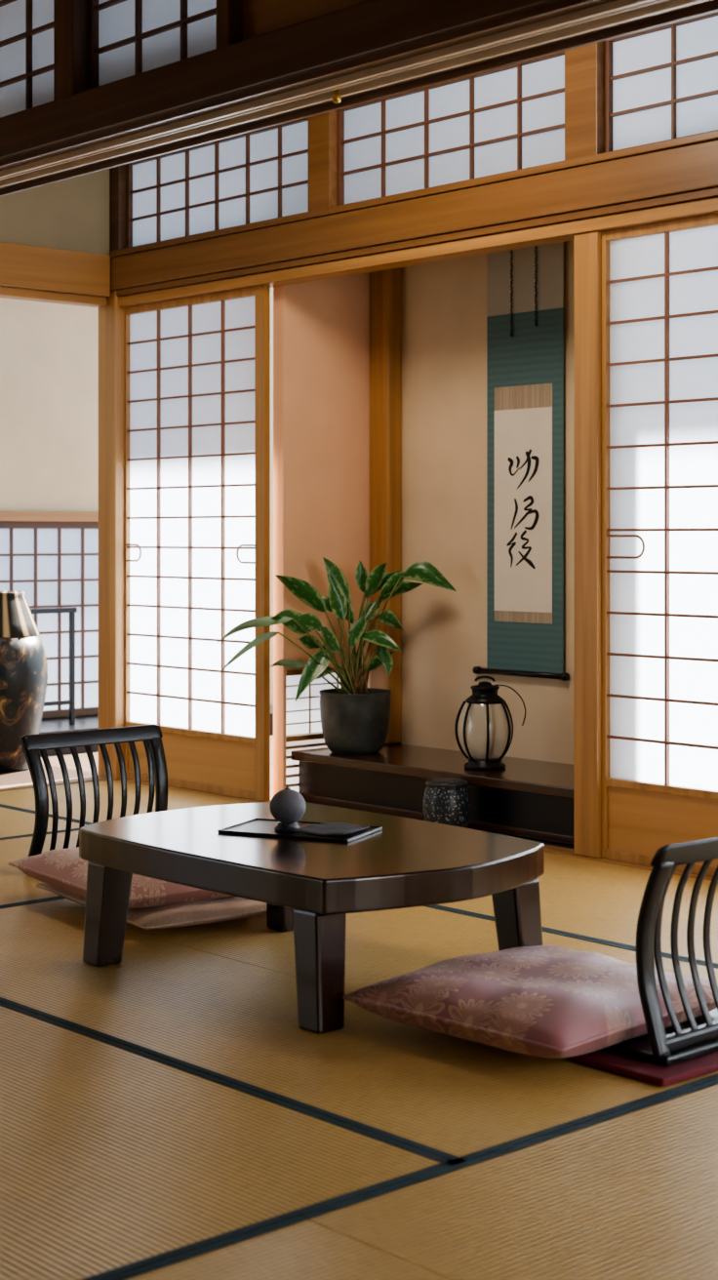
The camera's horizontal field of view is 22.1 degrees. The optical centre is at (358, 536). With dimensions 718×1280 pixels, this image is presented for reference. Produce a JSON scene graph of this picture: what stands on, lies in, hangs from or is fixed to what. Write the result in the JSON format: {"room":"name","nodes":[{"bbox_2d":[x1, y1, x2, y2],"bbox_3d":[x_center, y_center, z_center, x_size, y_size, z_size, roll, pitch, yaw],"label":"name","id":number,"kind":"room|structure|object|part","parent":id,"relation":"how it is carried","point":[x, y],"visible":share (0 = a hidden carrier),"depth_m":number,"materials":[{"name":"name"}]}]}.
{"room":"traditional dwelling","nodes":[
{"label":"traditional dwelling","id":0,"kind":"room"},
{"bbox_2d":[0,168,109,255],"bbox_3d":[-3.027,-1.438,5.806,5.350,0.565,0.060,0,0,-42],"label":"wall","id":1,"kind":"structure","parent":0,"point":[71,214],"depth_m":7.43,"materials":[{"name":"paint"}]},
{"bbox_2d":[0,241,110,307],"bbox_3d":[-3.034,-1.052,5.800,5.330,0.205,0.130,0,0,-42],"label":"trim","id":2,"kind":"structure","parent":1,"relation":"attached to","point":[27,272],"depth_m":7.37,"materials":[{"name":"brown wood"}]},
{"bbox_2d":[0,287,273,719],"bbox_3d":[-2.756,-0.360,8.218,9.000,2.780,0.060,0,0,-42],"label":"wall","id":3,"kind":"structure","parent":0,"point":[49,351],"depth_m":9.27,"materials":[{"name":"beige paint"}]},
{"bbox_2d":[0,520,98,718],"bbox_3d":[-1.516,0.417,9.292,1.720,0.985,0.030,0,0,-42],"label":"window","id":4,"kind":"structure","parent":3,"relation":"in","point":[56,564],"depth_m":9.29,"materials":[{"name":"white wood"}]},
{"bbox_2d":[0,511,98,521],"bbox_3d":[-1.500,-0.100,9.289,1.700,0.050,0.050,0,0,-42],"label":"trim","id":5,"kind":"structure","parent":3,"relation":"attached to","point":[21,516],"depth_m":9.20,"materials":[{"name":"brown wood"}]},
{"bbox_2d":[242,0,368,39],"bbox_3d":[1.226,-1.340,2.440,0.040,0.560,4.354,0,0,-42],"label":"wall","id":6,"kind":"structure","parent":0,"point":[260,17],"depth_m":3.94,"materials":[{"name":"brown wood"}]},
{"bbox_2d":[0,0,717,197],"bbox_3d":[0.189,-0.990,3.623,0.240,0.140,7.500,0,0,-42],"label":"beam","id":7,"kind":"structure","parent":6,"relation":"attached to","point":[371,50],"depth_m":3.87,"materials":[{"name":"brown wood"}]},
{"bbox_2d":[0,0,53,117],"bbox_3d":[-1.094,-1.340,4.985,0.030,0.560,1.150,0,0,-42],"label":"window","id":8,"kind":"structure","parent":7,"relation":"on","point":[26,26],"depth_m":4.71,"materials":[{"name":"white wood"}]},
{"bbox_2d":[53,0,88,100],"bbox_3d":[-0.678,-1.340,4.528,0.120,0.560,0.085,0,0,-42],"label":"post","id":9,"kind":"object","parent":7,"relation":"on","point":[70,17],"depth_m":4.48,"materials":[{"name":"brown wood"}]},
{"bbox_2d":[216,0,242,48],"bbox_3d":[-0.256,-1.340,4.066,0.120,0.560,0.045,0,0,-42],"label":"post","id":10,"kind":"object","parent":7,"relation":"on","point":[229,13],"depth_m":4.02,"materials":[{"name":"brown wood"}]},
{"bbox_2d":[273,272,369,796],"bbox_3d":[-0.093,-0.055,7.141,0.575,2.170,0.060,0,0,-42],"label":"wall","id":11,"kind":"structure","parent":0,"point":[321,328],"depth_m":7.04,"materials":[{"name":"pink paint"}]},
{"bbox_2d":[124,285,270,801],"bbox_3d":[-0.651,0.026,7.252,0.030,1.940,0.905,0,0,-42],"label":"door","id":12,"kind":"structure","parent":11,"relation":"in","point":[197,369],"depth_m":7.24,"materials":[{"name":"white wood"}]},
{"bbox_3d":[-0.922,0.066,7.533,0.007,0.074,0.104,0,0,-42],"label":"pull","id":13,"kind":"part","parent":12,"relation":"part of","materials":[{"name":"white paper"}]},
{"bbox_3d":[-0.665,0.875,7.268,0.008,0.189,0.846,0,0,-42],"label":"panel","id":14,"kind":"part","parent":12,"relation":"part of","materials":[{"name":"brown wood"}]},
{"bbox_3d":[-0.428,0.066,6.990,0.007,0.074,0.119,0,0,-42],"label":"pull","id":15,"kind":"part","parent":12,"relation":"part of","materials":[{"name":"white paper"}]},
{"bbox_2d":[286,665,368,792],"bbox_3d":[-0.131,0.752,7.097,0.430,0.495,0.054,0,0,-42],"label":"window","id":16,"kind":"structure","parent":11,"relation":"in","point":[303,719],"depth_m":7.03,"materials":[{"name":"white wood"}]},
{"bbox_3d":[-0.131,0.752,7.097,0.430,0.495,0.054,0,0,-42],"label":"frame","id":17,"kind":"part","parent":16,"relation":"part of","materials":[{"name":"brown wood"}]},
{"bbox_2d":[119,778,712,879],"bbox_3d":[1.590,1.004,4.798,0.095,0.016,7.550,0,0,-42],"label":"trim","id":18,"kind":"structure","parent":11,"relation":"attached to","point":[549,849],"depth_m":5.82,"materials":[{"name":"brown wood"}]},
{"bbox_2d":[422,777,471,828],"bbox_3d":[0.297,0.907,6.213,0.162,0.177,0.162,0,0,-42],"label":"ceramic jar","id":19,"kind":"object","parent":18,"relation":"on","point":[446,800],"visible":0.94,"depth_m":6.15,"materials":[{"name":"black ceramic"}]},
{"bbox_3d":[0.297,0.829,6.213,0.144,0.020,0.144,0,0,-42],"label":"lid","id":20,"kind":"part","parent":19,"relation":"part of","materials":[{"name":"black ceramic"}]},
{"bbox_2d":[574,231,601,858],"bbox_3d":[0.740,0.025,5.749,0.100,1.941,0.096,0,0,-42],"label":"post","id":21,"kind":"object","parent":18,"relation":"on","point":[588,245],"visible":0.76,"depth_m":5.70,"materials":[{"name":"brown wood"}]},
{"bbox_2d":[601,213,717,877],"bbox_3d":[1.085,0.026,5.349,0.030,1.940,0.960,0,0,-42],"label":"door","id":22,"kind":"structure","parent":18,"relation":"on","point":[660,280],"depth_m":5.55,"materials":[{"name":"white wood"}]},
{"bbox_3d":[0.817,0.031,5.625,0.007,0.074,0.147,0,0,-42],"label":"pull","id":23,"kind":"part","parent":22,"relation":"part of","materials":[{"name":"white paper"}]},
{"bbox_3d":[1.080,0.868,5.354,0.008,0.204,0.918,0,0,-42],"label":"panel","id":24,"kind":"part","parent":22,"relation":"part of","materials":[{"name":"brown wood"}]},
{"bbox_2d":[0,734,717,1279],"bbox_3d":[-0.108,1.049,5.314,10.000,0.101,11.000,0,0,-42],"label":"floor","id":25,"kind":"structure","parent":0,"point":[168,1111],"depth_m":3.17,"materials":[{"name":"beige wicker"}]},
{"bbox_2d":[0,591,47,772],"bbox_3d":[-1.538,0.618,7.920,0.392,0.764,0.392,0,0,-42],"label":"floor vase","id":26,"kind":"object","parent":25,"relation":"on","point":[23,664],"visible":0.93,"depth_m":7.79,"materials":[{"name":"ceramic"}]},
{"bbox_2d":[0,776,106,791],"bbox_3d":[-3.030,1.003,5.803,5.340,0.018,0.100,0,0,-42],"label":"trim","id":27,"kind":"structure","parent":25,"relation":"on","point":[86,779],"depth_m":7.39,"materials":[{"name":"white wood"}]},
{"bbox_2d":[20,723,168,856],"bbox_3d":[-0.657,0.793,5.426,0.498,0.412,0.485,0,0,-42],"label":"chair","id":28,"kind":"object","parent":25,"relation":"on","point":[151,735],"visible":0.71,"depth_m":5.54,"materials":[{"name":"black wood"}]},
{"bbox_3d":[-0.954,0.801,5.421,0.079,0.374,0.045,0,0,39],"label":"rail","id":29,"kind":"part","parent":28,"relation":"part of","materials":[{"name":"black wood"}]},
{"bbox_3d":[-0.809,0.611,5.593,0.498,0.048,0.034,0,0,-42],"label":"rail","id":30,"kind":"part","parent":28,"relation":"part of","materials":[{"name":"black wood"}]},
{"bbox_3d":[-0.625,0.801,5.722,0.045,0.374,0.079,0,0,-34],"label":"rail","id":31,"kind":"part","parent":28,"relation":"part of","materials":[{"name":"black wood"}]},
{"bbox_2d":[98,290,124,780],"bbox_3d":[-1.000,-0.005,7.632,0.115,2.010,0.128,0,0,-42],"label":"post","id":32,"kind":"object","parent":25,"relation":"on","point":[111,316],"visible":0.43,"depth_m":7.57,"materials":[{"name":"brown wood"}]},
{"bbox_2d":[36,882,266,929],"bbox_3d":[-0.480,0.956,4.942,0.548,0.049,0.668,0,0,-33],"label":"floor cushion","id":33,"kind":"object","parent":25,"relation":"on","point":[190,913],"visible":0.27,"depth_m":4.66,"materials":[{"name":"fabric"}]},
{"bbox_2d":[8,846,233,908],"bbox_3d":[-0.556,0.891,4.974,0.558,0.093,0.658,0,0,-34],"label":"floor cushion","id":34,"kind":"object","parent":33,"relation":"on","point":[62,868],"visible":0.26,"depth_m":4.77,"materials":[{"name":"pink fabric"}]},
{"bbox_2d":[38,704,273,757],"bbox_3d":[-1.664,0.973,8.801,3.400,0.115,0.550,0,0,-42],"label":"platform","id":35,"kind":"object","parent":25,"relation":"on","point":[85,722],"visible":0.04,"depth_m":8.91,"materials":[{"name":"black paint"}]},
{"bbox_2d":[29,607,77,724],"bbox_3d":[-1.510,0.630,8.840,0.350,0.570,0.028,0,0,-42],"label":"stand","id":36,"kind":"object","parent":35,"relation":"on","point":[71,611],"visible":0.62,"depth_m":8.93,"materials":[{"name":"black metal"}]},
{"bbox_2d":[79,801,543,1034],"bbox_3d":[-0.118,0.843,4.227,0.708,0.314,1.057,0,0,-42],"label":"table","id":37,"kind":"object","parent":25,"relation":"on","point":[307,887],"visible":0.87,"depth_m":4.00,"materials":[{"name":"brown wood"}]},
{"bbox_3d":[-0.587,0.878,4.305,0.087,0.243,0.095,0,0,-42],"label":"leg","id":38,"kind":"part","parent":37,"relation":"part of","materials":[{"name":"brown wood"}]},
{"bbox_3d":[-0.187,0.878,4.670,0.087,0.243,0.095,0,0,-42],"label":"leg","id":39,"kind":"part","parent":37,"relation":"part of","materials":[{"name":"brown wood"}]},
{"bbox_2d":[217,817,382,841],"bbox_3d":[-0.136,0.682,4.281,0.330,0.007,0.200,0,0,24],"label":"serving tray","id":40,"kind":"object","parent":37,"relation":"on","point":[257,826],"visible":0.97,"depth_m":4.25,"materials":[{"name":"black wood"}]},
{"bbox_2d":[269,784,306,832],"bbox_3d":[-0.165,0.628,4.263,0.084,0.106,0.084,0,0,-42],"label":"lidded jar","id":41,"kind":"object","parent":40,"relation":"on","point":[287,806],"visible":0.99,"depth_m":4.24,"materials":[{"name":"grey ceramic"}]},
{"bbox_2d":[293,822,369,836],"bbox_3d":[-0.063,0.676,4.249,0.124,0.009,0.150,0,0,24],"label":"folded napkin","id":42,"kind":"object","parent":40,"relation":"on","point":[332,828],"visible":1,"depth_m":4.24,"materials":[{"name":"grey fabric"}]},
{"bbox_3d":[-0.079,0.878,3.748,0.087,0.243,0.095,0,0,-42],"label":"leg","id":43,"kind":"part","parent":37,"relation":"part of","materials":[{"name":"brown wood"}]},
{"bbox_3d":[0.352,0.878,4.079,0.087,0.243,0.095,0,0,-42],"label":"leg","id":44,"kind":"part","parent":37,"relation":"part of","materials":[{"name":"brown wood"}]},
{"bbox_2d":[290,743,574,845],"bbox_3d":[0.460,0.904,6.515,0.478,0.189,1.606,0,0,-42],"label":"shelf","id":45,"kind":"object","parent":25,"relation":"on","point":[527,798],"depth_m":6.50,"materials":[{"name":"brown wood"}]},
{"bbox_2d":[216,557,456,754],"bbox_3d":[-0.101,0.443,6.890,0.891,0.733,0.279,0,0,-11],"label":"potted plant","id":46,"kind":"object","parent":45,"relation":"on","point":[354,716],"visible":1,"depth_m":6.85,"materials":[{"name":"green plant"}]},
{"bbox_3d":[-0.015,0.695,6.911,0.270,0.230,0.270,0,0,-42],"label":"pot","id":47,"kind":"part","parent":46,"relation":"part of","materials":[{"name":"grey ceramic"}]},
{"bbox_2d":[369,267,401,744],"bbox_3d":[0.105,-0.166,7.203,0.080,1.948,0.114,0,0,-42],"label":"post","id":48,"kind":"object","parent":45,"relation":"on","point":[385,286],"visible":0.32,"depth_m":7.17,"materials":[{"name":"brown wood"}]},
{"bbox_3d":[0.307,0.985,6.376,0.015,0.029,1.606,0,0,-42],"label":"kick rail","id":49,"kind":"part","parent":45,"relation":"part of","materials":[{"name":"brown wood"}]},
{"bbox_2d":[454,675,525,770],"bbox_3d":[0.442,0.648,6.431,0.202,0.323,0.220,0,0,-42],"label":"lantern","id":50,"kind":"object","parent":45,"relation":"on","point":[484,693],"visible":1,"depth_m":6.41,"materials":[{"name":"black metal"}]},
{"bbox_2d":[480,734,489,759],"bbox_3d":[0.441,0.737,6.439,0.036,0.086,0.036,0,0,-42],"label":"candle","id":51,"kind":"object","parent":50,"relation":"on","point":[483,738],"depth_m":6.42,"materials":[{"name":"beige wax"}]},
{"bbox_3d":[0.529,0.589,6.422,0.109,0.142,0.007,0,0,10],"label":"wire handle","id":52,"kind":"part","parent":50,"relation":"part of","materials":[{"name":"black metal"}]},
{"bbox_2d":[562,1048,717,1086],"bbox_3d":[0.603,0.991,3.710,0.590,0.015,0.530,0,0,-42],"label":"floor mat","id":53,"kind":"object","parent":25,"relation":"on","point":[653,1073],"visible":0.28,"depth_m":3.42,"materials":[{"name":"fabric"}]},
{"bbox_2d":[601,837,717,1066],"bbox_3d":[0.585,0.777,3.737,0.498,0.412,0.485,0,0,-42],"label":"chair","id":54,"kind":"object","parent":53,"relation":"on","point":[696,1037],"visible":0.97,"depth_m":3.48,"materials":[{"name":"black wood"}]},
{"bbox_2d":[342,945,717,1058],"bbox_3d":[0.369,0.916,3.713,0.558,0.096,0.588,0,0,45],"label":"floor cushion","id":55,"kind":"object","parent":54,"relation":"on","point":[542,1001],"visible":0.91,"depth_m":3.57,"materials":[{"name":"pink fabric"}]},
{"bbox_3d":[0.553,0.785,3.441,0.045,0.374,0.079,0,0,-34],"label":"rail","id":56,"kind":"part","parent":54,"relation":"part of","materials":[{"name":"black wood"}]},
{"bbox_3d":[0.737,0.595,3.570,0.498,0.048,0.034,0,0,-42],"label":"rail","id":57,"kind":"part","parent":54,"relation":"part of","materials":[{"name":"black wood"}]},
{"bbox_3d":[0.724,0.952,3.584,0.450,0.027,0.030,0,0,-42],"label":"rail","id":58,"kind":"part","parent":54,"relation":"part of","materials":[{"name":"black wood"}]},
{"bbox_2d":[400,240,574,764],"bbox_3d":[0.660,-0.055,6.698,0.060,2.170,1.610,0,0,-42],"label":"wall","id":59,"kind":"structure","parent":0,"point":[444,302],"depth_m":6.96,"materials":[{"name":"paint"}]},
{"bbox_2d":[473,241,569,680],"bbox_3d":[0.587,-0.308,6.703,0.029,1.641,0.453,0,0,-42],"label":"scroll","id":60,"kind":"object","parent":59,"relation":"attached to","point":[525,286],"visible":0.94,"depth_m":6.68,"materials":[{"name":"teal fabric"}]},
{"bbox_3d":[0.441,0.499,6.863,0.029,0.028,0.020,0,0,-42],"label":"roller knob","id":61,"kind":"part","parent":60,"relation":"part of","materials":[{"name":"black wood"}]},
{"bbox_3d":[0.558,-0.919,6.728,0.009,0.374,0.013,0,0,-42],"label":"hanging cord","id":62,"kind":"part","parent":60,"relation":"part of","materials":[{"name":"black fabric"}]},
{"bbox_3d":[0.603,-0.160,6.690,0.003,1.313,0.374,0,0,-42],"label":"teal silk panel","id":63,"kind":"part","parent":60,"relation":"part of","materials":[{"name":"teal fabric"}]},
{"bbox_3d":[0.603,-0.968,6.690,0.003,0.304,0.374,0,0,-42],"label":"beige panel","id":64,"kind":"part","parent":60,"relation":"part of","materials":[{"name":"fabric"}]},
{"bbox_3d":[0.638,-0.937,6.640,0.009,0.352,0.013,0,0,-42],"label":"hanging cord","id":65,"kind":"part","parent":60,"relation":"part of","materials":[{"name":"black fabric"}]},
{"bbox_3d":[0.733,0.499,6.543,0.029,0.028,0.020,0,0,-42],"label":"roller knob","id":66,"kind":"part","parent":60,"relation":"part of","materials":[{"name":"black wood"}]},
{"bbox_3d":[-0.532,-1.750,3.033,5.700,0.060,7.800,0,0,-42],"label":"ceiling","id":67,"kind":"structure","parent":0,"visible":0},
{"bbox_3d":[0.189,-1.670,3.623,0.200,0.100,7.500,0,0,-42],"label":"beam","id":68,"kind":"structure","parent":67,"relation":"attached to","visible":0},
{"bbox_2d":[88,0,216,89],"bbox_3d":[-0.460,-1.340,4.289,0.030,0.560,0.561,0,0,-42],"label":"window","id":69,"kind":"structure","parent":68,"relation":"attached to","point":[127,38],"depth_m":4.35,"materials":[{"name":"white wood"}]},
{"bbox_3d":[-0.460,-1.340,4.289,0.030,0.560,0.561,0,0,-42],"label":"frame","id":70,"kind":"part","parent":69,"relation":"part of","materials":[{"name":"brown wood"}]},
{"bbox_3d":[2.042,-0.355,0.157,5.470,2.730,0.080,0,0,-42],"label":"wall","id":71,"kind":"structure","parent":0,"visible":0},
{"bbox_2d":[125,118,307,247],"bbox_3d":[-0.549,-1.357,7.141,0.030,0.375,1.185,0,0,-42],"label":"window","id":72,"kind":"structure","parent":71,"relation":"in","point":[260,175],"depth_m":7.13,"materials":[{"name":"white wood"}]},
{"bbox_2d":[110,129,717,307],"bbox_3d":[1.539,-1.058,4.840,0.145,0.225,7.680,0,0,-42],"label":"trim","id":73,"kind":"structure","parent":71,"relation":"attached to","point":[674,179],"depth_m":6.16,"materials":[{"name":"brown wood"}]},
{"bbox_2d":[109,164,125,258],"bbox_3d":[-0.994,-1.350,7.633,0.105,0.390,0.140,0,0,-42],"label":"post","id":74,"kind":"object","parent":73,"relation":"on","point":[117,175],"visible":0.26,"depth_m":7.56,"materials":[{"name":"brown wood"}]},
{"bbox_2d":[307,110,336,211],"bbox_3d":[-0.108,-1.357,6.661,0.105,0.375,0.120,0,0,-42],"label":"post","id":75,"kind":"object","parent":73,"relation":"on","point":[321,128],"visible":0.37,"depth_m":6.61,"materials":[{"name":"brown wood"}]},
{"bbox_3d":[1.589,-0.999,4.797,0.118,0.023,7.550,0,0,-42],"label":"rail","id":76,"kind":"part","parent":73,"relation":"part of","materials":[{"name":"brown wood"}]},
{"bbox_2d":[564,40,604,159],"bbox_3d":[0.727,-1.357,5.745,0.105,0.375,0.132,0,0,-42],"label":"post","id":77,"kind":"object","parent":73,"relation":"on","point":[584,66],"visible":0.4,"depth_m":5.70,"materials":[{"name":"brown wood"}]},
{"bbox_2d":[336,51,564,205],"bbox_3d":[0.305,-1.357,6.203,0.030,0.375,1.113,0,0,-42],"label":"window","id":78,"kind":"structure","parent":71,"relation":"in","point":[509,118],"depth_m":6.20,"materials":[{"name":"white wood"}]},
{"bbox_2d":[604,11,717,152],"bbox_3d":[1.106,-1.357,5.325,0.030,0.375,1.000,0,0,-42],"label":"window","id":79,"kind":"structure","parent":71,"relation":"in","point":[661,82],"depth_m":5.54,"materials":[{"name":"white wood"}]}
]}

